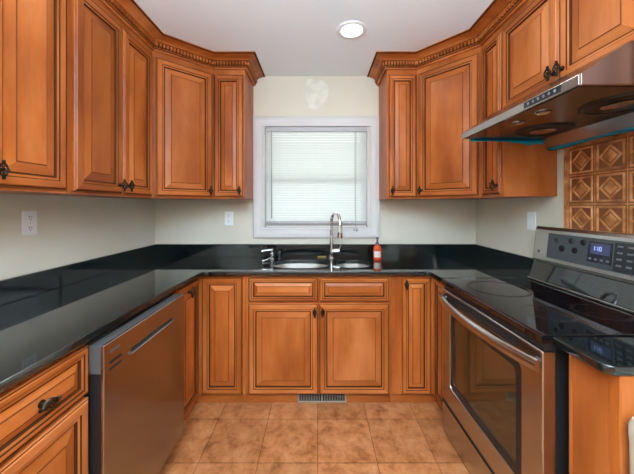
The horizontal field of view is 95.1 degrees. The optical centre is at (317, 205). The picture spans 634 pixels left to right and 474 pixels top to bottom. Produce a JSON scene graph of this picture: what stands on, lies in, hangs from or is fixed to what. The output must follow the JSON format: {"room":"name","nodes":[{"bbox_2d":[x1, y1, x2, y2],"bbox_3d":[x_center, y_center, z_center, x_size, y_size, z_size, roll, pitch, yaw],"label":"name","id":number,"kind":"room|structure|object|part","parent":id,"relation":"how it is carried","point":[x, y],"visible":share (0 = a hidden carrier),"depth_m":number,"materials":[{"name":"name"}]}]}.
{"room":"kitchen","nodes":[
{"label":"kitchen","id":0,"kind":"room"},
{"bbox_2d":[0,194,154,279],"bbox_3d":[-1.465,0.115,0.010,0.120,2.470,5.220,0,0,0],"label":"wall","id":1,"kind":"structure","parent":0,"point":[70,229],"depth_m":1.63,"materials":[{"name":"paint"}]},
{"bbox_2d":[22,211,36,235],"bbox_3d":[-1.401,0.082,1.410,0.008,0.118,0.072,0,0,0],"label":"wall outlet","id":2,"kind":"object","parent":1,"relation":"attached to","point":[29,218],"visible":1,"depth_m":1.41,"materials":[{"name":"white plastic"}]},
{"bbox_2d":[27,214,33,220],"bbox_3d":[-1.398,0.056,1.410,0.002,0.030,0.034,0,0,0],"label":"receptacle","id":3,"kind":"object","parent":2,"relation":"attached to","point":[30,217],"depth_m":1.41,"materials":[{"name":"white plastic"}]},
{"bbox_2d":[27,225,33,230],"bbox_3d":[-1.398,0.108,1.410,0.002,0.030,0.034,0,0,0],"label":"receptacle","id":4,"kind":"object","parent":2,"relation":"attached to","point":[29,227],"depth_m":1.41,"materials":[{"name":"white plastic"}]},
{"bbox_2d":[0,0,65,192],"bbox_3d":[-1.220,-0.573,0.979,0.362,1.035,0.576,0,0,0],"label":"upper cabinet","id":5,"kind":"object","parent":1,"relation":"attached to","point":[32,32],"visible":1,"depth_m":1.10,"materials":[{"name":"brown wood"}]},
{"bbox_3d":[-1.060,-0.122,0.973,0.041,0.068,0.029,0,0,0],"label":"cabinet pull","id":6,"kind":"part","parent":5,"relation":"part of","materials":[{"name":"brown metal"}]},
{"bbox_2d":[0,0,151,197],"bbox_3d":[-1.220,-0.573,1.595,0.362,1.035,0.648,0,0,0],"label":"upper cabinet","id":7,"kind":"object","parent":1,"relation":"attached to","point":[109,67],"visible":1,"depth_m":1.48,"materials":[{"name":"brown wood"}]},
{"bbox_3d":[-1.090,-0.529,1.451,0.020,0.922,0.314,0,0,0],"label":"door","id":8,"kind":"part","parent":7,"relation":"part of","materials":[{"name":"brown wood"}]},
{"bbox_3d":[-1.086,-0.529,1.451,0.009,0.818,0.210,0,0,0],"label":"raised panel","id":9,"kind":"part","parent":7,"relation":"part of","materials":[{"name":"brown wood"}]},
{"bbox_3d":[-1.060,-0.114,1.582,0.041,0.068,0.029,0,0,0],"label":"cabinet pull","id":10,"kind":"part","parent":7,"relation":"part of","materials":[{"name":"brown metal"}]},
{"bbox_3d":[-1.060,-0.114,1.642,0.041,0.068,0.029,0,0,0],"label":"cabinet pull","id":11,"kind":"part","parent":7,"relation":"part of","materials":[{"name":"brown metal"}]},
{"bbox_3d":[-1.090,-0.529,1.757,0.020,0.922,0.282,0,0,0],"label":"door","id":12,"kind":"part","parent":7,"relation":"part of","materials":[{"name":"brown wood"}]},
{"bbox_3d":[-1.086,-0.529,1.757,0.009,0.818,0.178,0,0,0],"label":"raised panel","id":13,"kind":"part","parent":7,"relation":"part of","materials":[{"name":"brown wood"}]},
{"bbox_2d":[158,402,468,473],"bbox_3d":[-0.022,1.380,-0.050,3.005,0.060,5.340,0,0,0],"label":"floor","id":14,"kind":"structure","parent":0,"point":[216,437],"depth_m":1.68,"materials":[{"name":"tile"}]},
{"bbox_2d":[0,344,87,473],"bbox_3d":[-1.069,0.911,0.728,0.639,0.875,0.555,0,0,0],"label":"base cabinet","id":15,"kind":"object","parent":14,"relation":"on","point":[44,415],"visible":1,"depth_m":0.85,"materials":[{"name":"brown wood"}]},
{"bbox_3d":[-0.796,0.565,0.734,0.009,0.092,0.470,0,0,0],"label":"raised panel","id":16,"kind":"part","parent":15,"relation":"part of","materials":[{"name":"brown wood"}]},
{"bbox_3d":[-0.800,0.967,0.734,0.020,0.609,0.544,0,0,0],"label":"door","id":17,"kind":"part","parent":15,"relation":"part of","materials":[{"name":"brown wood"}]},
{"bbox_3d":[-0.796,0.967,0.734,0.009,0.505,0.440,0,0,0],"label":"raised panel","id":18,"kind":"part","parent":15,"relation":"part of","materials":[{"name":"brown wood"}]},
{"bbox_3d":[-0.770,0.565,0.828,0.041,0.029,0.068,0,0,0],"label":"cabinet pull","id":19,"kind":"part","parent":15,"relation":"part of","materials":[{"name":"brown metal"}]},
{"bbox_2d":[84,292,183,473],"bbox_3d":[-1.056,0.912,1.315,0.639,0.860,0.612,0,0,0],"label":"dishwasher","id":20,"kind":"object","parent":14,"relation":"on","point":[135,394],"visible":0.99,"depth_m":1.20,"materials":[{"name":"silver metal"}]},
{"bbox_2d":[173,276,246,420],"bbox_3d":[-0.948,0.911,2.065,0.911,0.875,0.866,0,0,0],"label":"base cabinet","id":21,"kind":"object","parent":14,"relation":"on","point":[214,306],"visible":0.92,"depth_m":1.95,"materials":[{"name":"brown wood"}]},
{"bbox_3d":[-0.805,0.876,1.800,0.020,0.789,0.290,0,0,0],"label":"door","id":22,"kind":"part","parent":21,"relation":"part of","materials":[{"name":"brown wood"}]},
{"bbox_3d":[-0.801,0.876,1.800,0.009,0.691,0.192,0,0,0],"label":"raised panel","id":23,"kind":"part","parent":21,"relation":"part of","materials":[{"name":"brown wood"}]},
{"bbox_3d":[-0.775,0.530,1.780,0.041,0.068,0.029,0,0,0],"label":"cabinet pull","id":24,"kind":"part","parent":21,"relation":"part of","materials":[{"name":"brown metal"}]},
{"bbox_3d":[-0.647,0.876,1.960,0.273,0.789,0.020,0,0,0],"label":"door","id":25,"kind":"part","parent":21,"relation":"part of","materials":[{"name":"brown wood"}]},
{"bbox_3d":[-0.647,0.876,1.956,0.169,0.685,0.009,0,0,0],"label":"raised panel","id":26,"kind":"part","parent":21,"relation":"part of","materials":[{"name":"brown wood"}]},
{"bbox_2d":[0,244,533,392],"bbox_3d":[-0.022,0.396,1.469,2.761,0.137,2.058,0,0,0],"label":"countertop","id":27,"kind":"structure","parent":21,"relation":"on","point":[46,315],"depth_m":1.82,"materials":[{"name":"black stone"}]},
{"bbox_2d":[262,249,273,261],"bbox_3d":[-0.398,0.392,2.320,0.110,0.088,0.095,0,0,-22],"label":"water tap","id":28,"kind":"object","parent":27,"relation":"on","point":[271,250],"visible":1,"depth_m":2.35,"materials":[{"name":"silver metal"}]},
{"bbox_2d":[274,263,368,267],"bbox_3d":[0.022,0.556,2.190,0.754,0.182,0.318,0,0,0],"label":"sink","id":29,"kind":"object","parent":27,"relation":"in","point":[295,265],"visible":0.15,"depth_m":2.33,"materials":[{"name":"silver metal"}]},
{"bbox_3d":[-0.130,0.556,2.190,0.449,0.182,0.318,0,0,0],"label":"bowl","id":30,"kind":"part","parent":29,"relation":"part of","materials":[{"name":"silver metal"}]},
{"bbox_3d":[0.262,0.556,2.195,0.276,0.182,0.297,0,0,0],"label":"bowl","id":31,"kind":"part","parent":29,"relation":"part of","materials":[{"name":"silver metal"}]},
{"bbox_2d":[328,211,342,258],"bbox_3d":[0.161,0.238,2.350,0.094,0.395,0.212,0,0,-23],"label":"faucet","id":32,"kind":"object","parent":27,"relation":"on","point":[332,251],"visible":1,"depth_m":2.39,"materials":[{"name":"silver metal"}]},
{"bbox_3d":[0.141,0.143,2.339,0.027,0.205,0.189,0,0,-21],"label":"spout","id":33,"kind":"part","parent":32,"relation":"part of","materials":[{"name":"silver metal"}]},
{"bbox_3d":[0.158,0.353,2.404,0.077,0.087,0.042,0,0,11],"label":"lever","id":34,"kind":"part","parent":32,"relation":"part of","materials":[{"name":"silver metal"}]},
{"bbox_2d":[373,237,381,259],"bbox_3d":[0.483,0.344,2.357,0.068,0.184,0.054,0,0,0],"label":"soap bottle","id":35,"kind":"object","parent":27,"relation":"on","point":[377,252],"visible":1,"depth_m":2.34,"materials":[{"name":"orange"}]},
{"bbox_2d":[246,276,390,401],"bbox_3d":[0.003,0.911,2.203,0.984,0.875,0.587,0,0,0],"label":"base cabinet","id":36,"kind":"object","parent":14,"relation":"on","point":[305,334],"visible":0.99,"depth_m":1.95,"materials":[{"name":"brown wood"}]},
{"bbox_3d":[-0.235,0.564,1.960,0.472,0.164,0.020,0,0,0],"label":"false drawer","id":37,"kind":"part","parent":36,"relation":"part of","materials":[{"name":"brown wood"}]},
{"bbox_3d":[-0.235,0.966,1.960,0.472,0.611,0.020,0,0,0],"label":"door","id":38,"kind":"part","parent":36,"relation":"part of","materials":[{"name":"brown wood"}]},
{"bbox_3d":[-0.235,0.966,1.956,0.368,0.507,0.009,0,0,0],"label":"raised panel","id":39,"kind":"part","parent":36,"relation":"part of","materials":[{"name":"brown wood"}]},
{"bbox_3d":[-0.235,0.564,1.956,0.399,0.091,0.009,0,0,0],"label":"raised panel","id":40,"kind":"part","parent":36,"relation":"part of","materials":[{"name":"brown wood"}]},
{"bbox_2d":[297,394,345,402],"bbox_3d":[0.027,1.313,1.988,0.335,0.072,0.006,0,0,0],"label":"floor register","id":41,"kind":"object","parent":36,"relation":"attached to","point":[301,398],"visible":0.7,"depth_m":1.99,"materials":[{"name":"grey metal"}]},
{"bbox_3d":[0.244,0.564,1.960,0.473,0.164,0.020,0,0,0],"label":"false drawer","id":42,"kind":"part","parent":36,"relation":"part of","materials":[{"name":"brown wood"}]},
{"bbox_3d":[0.244,0.966,1.960,0.473,0.611,0.020,0,0,0],"label":"door","id":43,"kind":"part","parent":36,"relation":"part of","materials":[{"name":"brown wood"}]},
{"bbox_3d":[0.244,0.966,1.956,0.369,0.507,0.009,0,0,0],"label":"raised panel","id":44,"kind":"part","parent":36,"relation":"part of","materials":[{"name":"brown wood"}]},
{"bbox_3d":[0.244,0.564,1.956,0.400,0.091,0.009,0,0,0],"label":"raised panel","id":45,"kind":"part","parent":36,"relation":"part of","materials":[{"name":"brown wood"}]},
{"bbox_2d":[390,276,443,409],"bbox_3d":[0.928,0.911,2.127,0.860,0.875,0.741,0,0,0],"label":"base cabinet","id":46,"kind":"object","parent":14,"relation":"on","point":[416,308],"visible":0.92,"depth_m":1.95,"materials":[{"name":"brown wood"}]},
{"bbox_3d":[0.590,0.525,1.930,0.029,0.068,0.041,0,0,0],"label":"cabinet pull","id":47,"kind":"part","parent":46,"relation":"part of","materials":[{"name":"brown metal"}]},
{"bbox_3d":[0.664,0.876,1.960,0.196,0.789,0.020,0,0,0],"label":"door","id":48,"kind":"part","parent":46,"relation":"part of","materials":[{"name":"brown wood"}]},
{"bbox_3d":[0.664,0.876,1.956,0.108,0.701,0.009,0,0,0],"label":"raised panel","id":49,"kind":"part","parent":46,"relation":"part of","materials":[{"name":"brown wood"}]},
{"bbox_3d":[0.785,0.876,1.853,0.020,0.789,0.185,0,0,0],"label":"door","id":50,"kind":"part","parent":46,"relation":"part of","materials":[{"name":"brown wood"}]},
{"bbox_3d":[0.781,0.876,1.853,0.009,0.706,0.102,0,0,0],"label":"raised panel","id":51,"kind":"part","parent":46,"relation":"part of","materials":[{"name":"brown wood"}]},
{"bbox_2d":[438,226,633,473],"bbox_3d":[1.018,0.735,1.369,0.664,1.229,0.766,0,0,-1],"label":"range oven","id":52,"kind":"object","parent":14,"relation":"on","point":[505,383],"visible":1,"depth_m":1.27,"materials":[{"name":"silver metal"}]},
{"bbox_3d":[0.775,1.250,1.363,0.043,0.176,0.764,0,0,-1],"label":"storage drawer","id":53,"kind":"part","parent":52,"relation":"part of","materials":[{"name":"silver metal"}]},
{"bbox_2d":[442,278,633,343],"bbox_3d":[1.012,0.452,1.368,0.524,0.032,0.764,0,0,-1],"label":"cooktop","id":54,"kind":"object","parent":52,"relation":"in","point":[541,310],"depth_m":1.24,"materials":[{"name":"black glass"}]},
{"bbox_3d":[1.279,0.428,1.372,0.017,0.008,0.760,0,0,-1],"label":"riser trim","id":55,"kind":"part","parent":52,"relation":"part of","materials":[{"name":"silver metal"}]},
{"bbox_3d":[1.316,0.223,1.368,0.018,0.138,0.574,0,0,-1],"label":"control panel","id":56,"kind":"part","parent":52,"relation":"part of","materials":[{"name":"grey metal"}]},
{"bbox_2d":[569,354,633,473],"bbox_3d":[1.092,0.908,0.875,0.532,0.882,0.160,0,0,0],"label":"base cabinet","id":57,"kind":"object","parent":14,"relation":"on","point":[601,405],"visible":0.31,"depth_m":0.86,"materials":[{"name":"brown wood"}]},
{"bbox_2d":[552,337,633,375],"bbox_3d":[1.070,0.451,0.878,0.576,0.027,0.180,0,0,0],"label":"countertop","id":58,"kind":"structure","parent":57,"relation":"on","point":[614,356],"depth_m":0.88,"materials":[{"name":"black stone"}]},
{"bbox_2d":[628,416,633,473],"bbox_3d":[0.921,0.952,0.672,0.185,0.794,0.225,0,0,0],"label":"waste bin","id":59,"kind":"object","parent":14,"relation":"on","point":[631,422],"visible":1,"depth_m":0.77,"materials":[{"name":"beige"}]},
{"bbox_2d":[134,0,492,75],"bbox_3d":[-0.022,-1.150,-0.050,3.005,0.060,5.340,0,0,0],"label":"ceiling","id":60,"kind":"structure","parent":0,"point":[287,37],"depth_m":1.82,"materials":[{"name":"white paint"}]},
{"bbox_2d":[337,20,366,38],"bbox_3d":[0.214,-1.116,1.846,0.192,0.008,0.192,0,0,0],"label":"recessed light","id":61,"kind":"object","parent":60,"relation":"in","point":[353,29],"visible":1,"depth_m":1.83,"materials":[{"name":"white plastic"}]},
{"bbox_2d":[155,76,475,243],"bbox_3d":[-0.022,0.115,2.559,2.765,2.470,0.122,0,0,0],"label":"wall","id":62,"kind":"structure","parent":0,"point":[176,221],"depth_m":2.50,"materials":[{"name":"paint"}]},
{"bbox_2d":[127,50,224,199],"bbox_3d":[-1.089,-0.573,2.210,0.628,1.035,0.576,0,0,0],"label":"upper cabinet","id":63,"kind":"object","parent":62,"relation":"attached to","point":[182,91],"visible":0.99,"depth_m":2.04,"materials":[{"name":"brown wood"}]},
{"bbox_2d":[99,0,264,85],"bbox_3d":[-0.917,-1.076,1.649,0.537,0.088,1.919,0,0,21],"label":"crown molding","id":64,"kind":"structure","parent":63,"relation":"attached to","point":[129,12],"depth_m":1.99,"materials":[{"name":"brown wood"}]},
{"bbox_3d":[-0.937,-0.529,2.055,0.380,0.922,0.020,0,0,-42],"label":"door","id":65,"kind":"part","parent":63,"relation":"part of","materials":[{"name":"brown wood"}]},
{"bbox_3d":[-0.934,-0.529,2.052,0.276,0.818,0.009,0,0,-42],"label":"raised panel","id":66,"kind":"part","parent":63,"relation":"part of","materials":[{"name":"brown wood"}]},
{"bbox_2d":[225,212,232,224],"bbox_3d":[-0.767,0.107,2.496,0.072,0.118,0.008,0,0,0],"label":"wall outlet","id":67,"kind":"object","parent":62,"relation":"attached to","point":[228,215],"visible":1,"depth_m":2.49,"materials":[{"name":"white plastic"}]},
{"bbox_2d":[214,70,252,199],"bbox_3d":[-0.672,-0.573,2.318,0.233,1.035,0.358,0,0,0],"label":"upper cabinet","id":68,"kind":"object","parent":62,"relation":"attached to","point":[233,89],"visible":0.99,"depth_m":2.18,"materials":[{"name":"brown wood"}]},
{"bbox_3d":[-0.674,-0.529,2.186,0.121,0.823,0.009,0,0,0],"label":"raised panel","id":69,"kind":"part","parent":68,"relation":"part of","materials":[{"name":"brown wood"}]},
{"bbox_2d":[253,116,379,237],"bbox_3d":[-0.013,-0.247,2.549,1.091,1.042,0.138,0,0,0],"label":"window","id":70,"kind":"structure","parent":62,"relation":"in","point":[261,229],"depth_m":2.48,"materials":[{"name":"grey paint"}]},
{"bbox_3d":[-0.018,-0.034,2.546,0.877,0.423,0.024,0,0,0],"label":"sash","id":71,"kind":"part","parent":70,"relation":"part of","materials":[{"name":"grey paint"}]},
{"bbox_2d":[266,127,366,230],"bbox_3d":[-0.015,-0.232,2.494,0.875,0.897,0.065,0,0,0],"label":"window blind","id":72,"kind":"object","parent":70,"relation":"attached to","point":[306,182],"visible":1,"depth_m":2.51,"materials":[{"name":"grey plastic"}]},
{"bbox_3d":[-0.015,0.141,2.511,0.865,0.026,0.022,0,0,0],"label":"rail","id":73,"kind":"part","parent":72,"relation":"part of","materials":[{"name":"grey plastic"}]},
{"bbox_3d":[-0.018,-0.446,2.574,0.795,0.399,0.004,0,0,0],"label":"pane","id":74,"kind":"part","parent":70,"relation":"part of","materials":[{"name":"glass"}]},
{"bbox_2d":[379,70,415,199],"bbox_3d":[0.635,-0.573,2.318,0.224,1.035,0.358,0,0,0],"label":"upper cabinet","id":75,"kind":"object","parent":62,"relation":"attached to","point":[397,88],"visible":0.99,"depth_m":2.18,"materials":[{"name":"brown wood"}]},
{"bbox_3d":[0.637,-0.529,2.186,0.115,0.827,0.009,0,0,0],"label":"raised panel","id":76,"kind":"part","parent":75,"relation":"part of","materials":[{"name":"brown wood"}]},
{"bbox_2d":[406,46,527,199],"bbox_3d":[1.045,-0.573,2.185,0.626,1.035,0.626,0,0,0],"label":"upper cabinet","id":77,"kind":"object","parent":62,"relation":"attached to","point":[448,91],"visible":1,"depth_m":2.01,"materials":[{"name":"brown wood"}]},
{"bbox_2d":[367,0,527,85],"bbox_3d":[0.845,-1.076,1.743,0.486,0.088,1.725,0,0,-24],"label":"crown molding","id":78,"kind":"structure","parent":77,"relation":"attached to","point":[498,12],"depth_m":1.97,"materials":[{"name":"brown wood"}]},
{"bbox_3d":[0.894,-0.529,2.024,0.009,0.818,0.309,0,0,-43],"label":"raised panel","id":79,"kind":"part","parent":77,"relation":"part of","materials":[{"name":"brown wood"}]},
{"bbox_3d":[0.897,-0.529,2.026,0.020,0.922,0.413,0,0,-43],"label":"door","id":80,"kind":"part","parent":77,"relation":"part of","materials":[{"name":"brown wood"}]},
{"bbox_2d":[476,148,563,257],"bbox_3d":[1.420,0.115,0.010,0.120,2.470,5.220,0,0,0],"label":"wall","id":81,"kind":"structure","parent":0,"point":[501,224],"depth_m":1.99,"materials":[{"name":"paint"}]},
{"bbox_2d":[482,24,556,196],"bbox_3d":[1.175,-0.573,1.757,0.362,1.035,0.224,0,0,0],"label":"upper cabinet","id":82,"kind":"object","parent":81,"relation":"attached to","point":[509,169],"visible":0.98,"depth_m":1.66,"materials":[{"name":"brown wood"}]},
{"bbox_3d":[1.041,-0.529,1.748,0.009,0.839,0.101,0,0,0],"label":"raised panel","id":83,"kind":"part","parent":82,"relation":"part of","materials":[{"name":"brown wood"}]},
{"bbox_3d":[1.045,-0.529,1.748,0.020,0.922,0.184,0,0,0],"label":"door","id":84,"kind":"part","parent":82,"relation":"part of","materials":[{"name":"brown wood"}]},
{"bbox_3d":[1.015,-0.120,1.680,0.041,0.068,0.029,0,0,0],"label":"cabinet pull","id":85,"kind":"part","parent":82,"relation":"part of","materials":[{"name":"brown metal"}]},
{"bbox_2d":[527,212,535,230],"bbox_3d":[1.355,0.095,1.842,0.008,0.118,0.072,0,0,0],"label":"wall switch","id":86,"kind":"object","parent":81,"relation":"attached to","point":[531,216],"visible":0.98,"depth_m":1.83,"materials":[{"name":"white plastic"}]},
{"bbox_2d":[461,40,633,150],"bbox_3d":[1.077,-0.411,1.278,0.540,0.210,0.753,0,0,0],"label":"range hood","id":87,"kind":"object","parent":81,"relation":"attached to","point":[595,100],"visible":1,"depth_m":1.16,"materials":[{"name":"silver metal"}]},
{"bbox_2d":[513,123,575,136],"bbox_3d":[1.110,-0.370,1.430,0.243,0.008,0.243,0,0,-5],"label":"vent","id":88,"kind":"object","parent":87,"relation":"on","point":[534,129],"depth_m":1.40,"materials":[{"name":"brown metal"}]},
{"bbox_2d":[577,93,633,114],"bbox_3d":[1.110,-0.370,1.062,0.243,0.008,0.243,0,0,-5],"label":"vent","id":89,"kind":"object","parent":87,"relation":"on","point":[612,103],"depth_m":1.06,"materials":[{"name":"brown metal"}]},
{"bbox_2d":[503,0,633,107],"bbox_3d":[1.175,-0.804,1.267,0.362,0.572,0.748,0,0,0],"label":"upper cabinet","id":90,"kind":"object","parent":81,"relation":"attached to","point":[544,41],"visible":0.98,"depth_m":1.26,"materials":[{"name":"brown wood"}]},
{"bbox_3d":[1.041,-0.760,1.445,0.009,0.356,0.274,0,0,0],"label":"raised panel","id":91,"kind":"part","parent":90,"relation":"part of","materials":[{"name":"brown wood"}]},
{"bbox_3d":[1.045,-0.760,1.445,0.020,0.460,0.378,0,0,0],"label":"door","id":92,"kind":"part","parent":90,"relation":"part of","materials":[{"name":"brown wood"}]},
{"bbox_3d":[1.015,-0.582,1.276,0.041,0.068,0.029,0,0,0],"label":"cabinet pull","id":93,"kind":"part","parent":90,"relation":"part of","materials":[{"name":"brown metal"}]},
{"bbox_3d":[1.015,-0.582,1.228,0.041,0.068,0.029,0,0,0],"label":"cabinet pull","id":94,"kind":"part","parent":90,"relation":"part of","materials":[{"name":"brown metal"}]},
{"bbox_3d":[1.045,-0.760,1.074,0.020,0.460,0.348,0,0,0],"label":"door","id":95,"kind":"part","parent":90,"relation":"part of","materials":[{"name":"brown wood"}]},
{"bbox_3d":[1.041,-0.760,1.074,0.009,0.356,0.244,0,0,0],"label":"raised panel","id":96,"kind":"part","parent":90,"relation":"part of","materials":[{"name":"brown wood"}]},
{"bbox_2d":[564,131,633,233],"bbox_3d":[1.355,-0.120,1.195,0.009,0.530,0.802,0,0,0],"label":"backsplash","id":97,"kind":"structure","parent":81,"relation":"attached to","point":[598,173],"depth_m":1.39,"materials":[{"name":"brown metal"}]},
{"bbox_3d":[1.354,-0.120,1.591,0.005,0.530,0.010,0,0,0],"label":"edge trim","id":98,"kind":"part","parent":97,"relation":"part of","materials":[{"name":"orange metal"}]}
]}

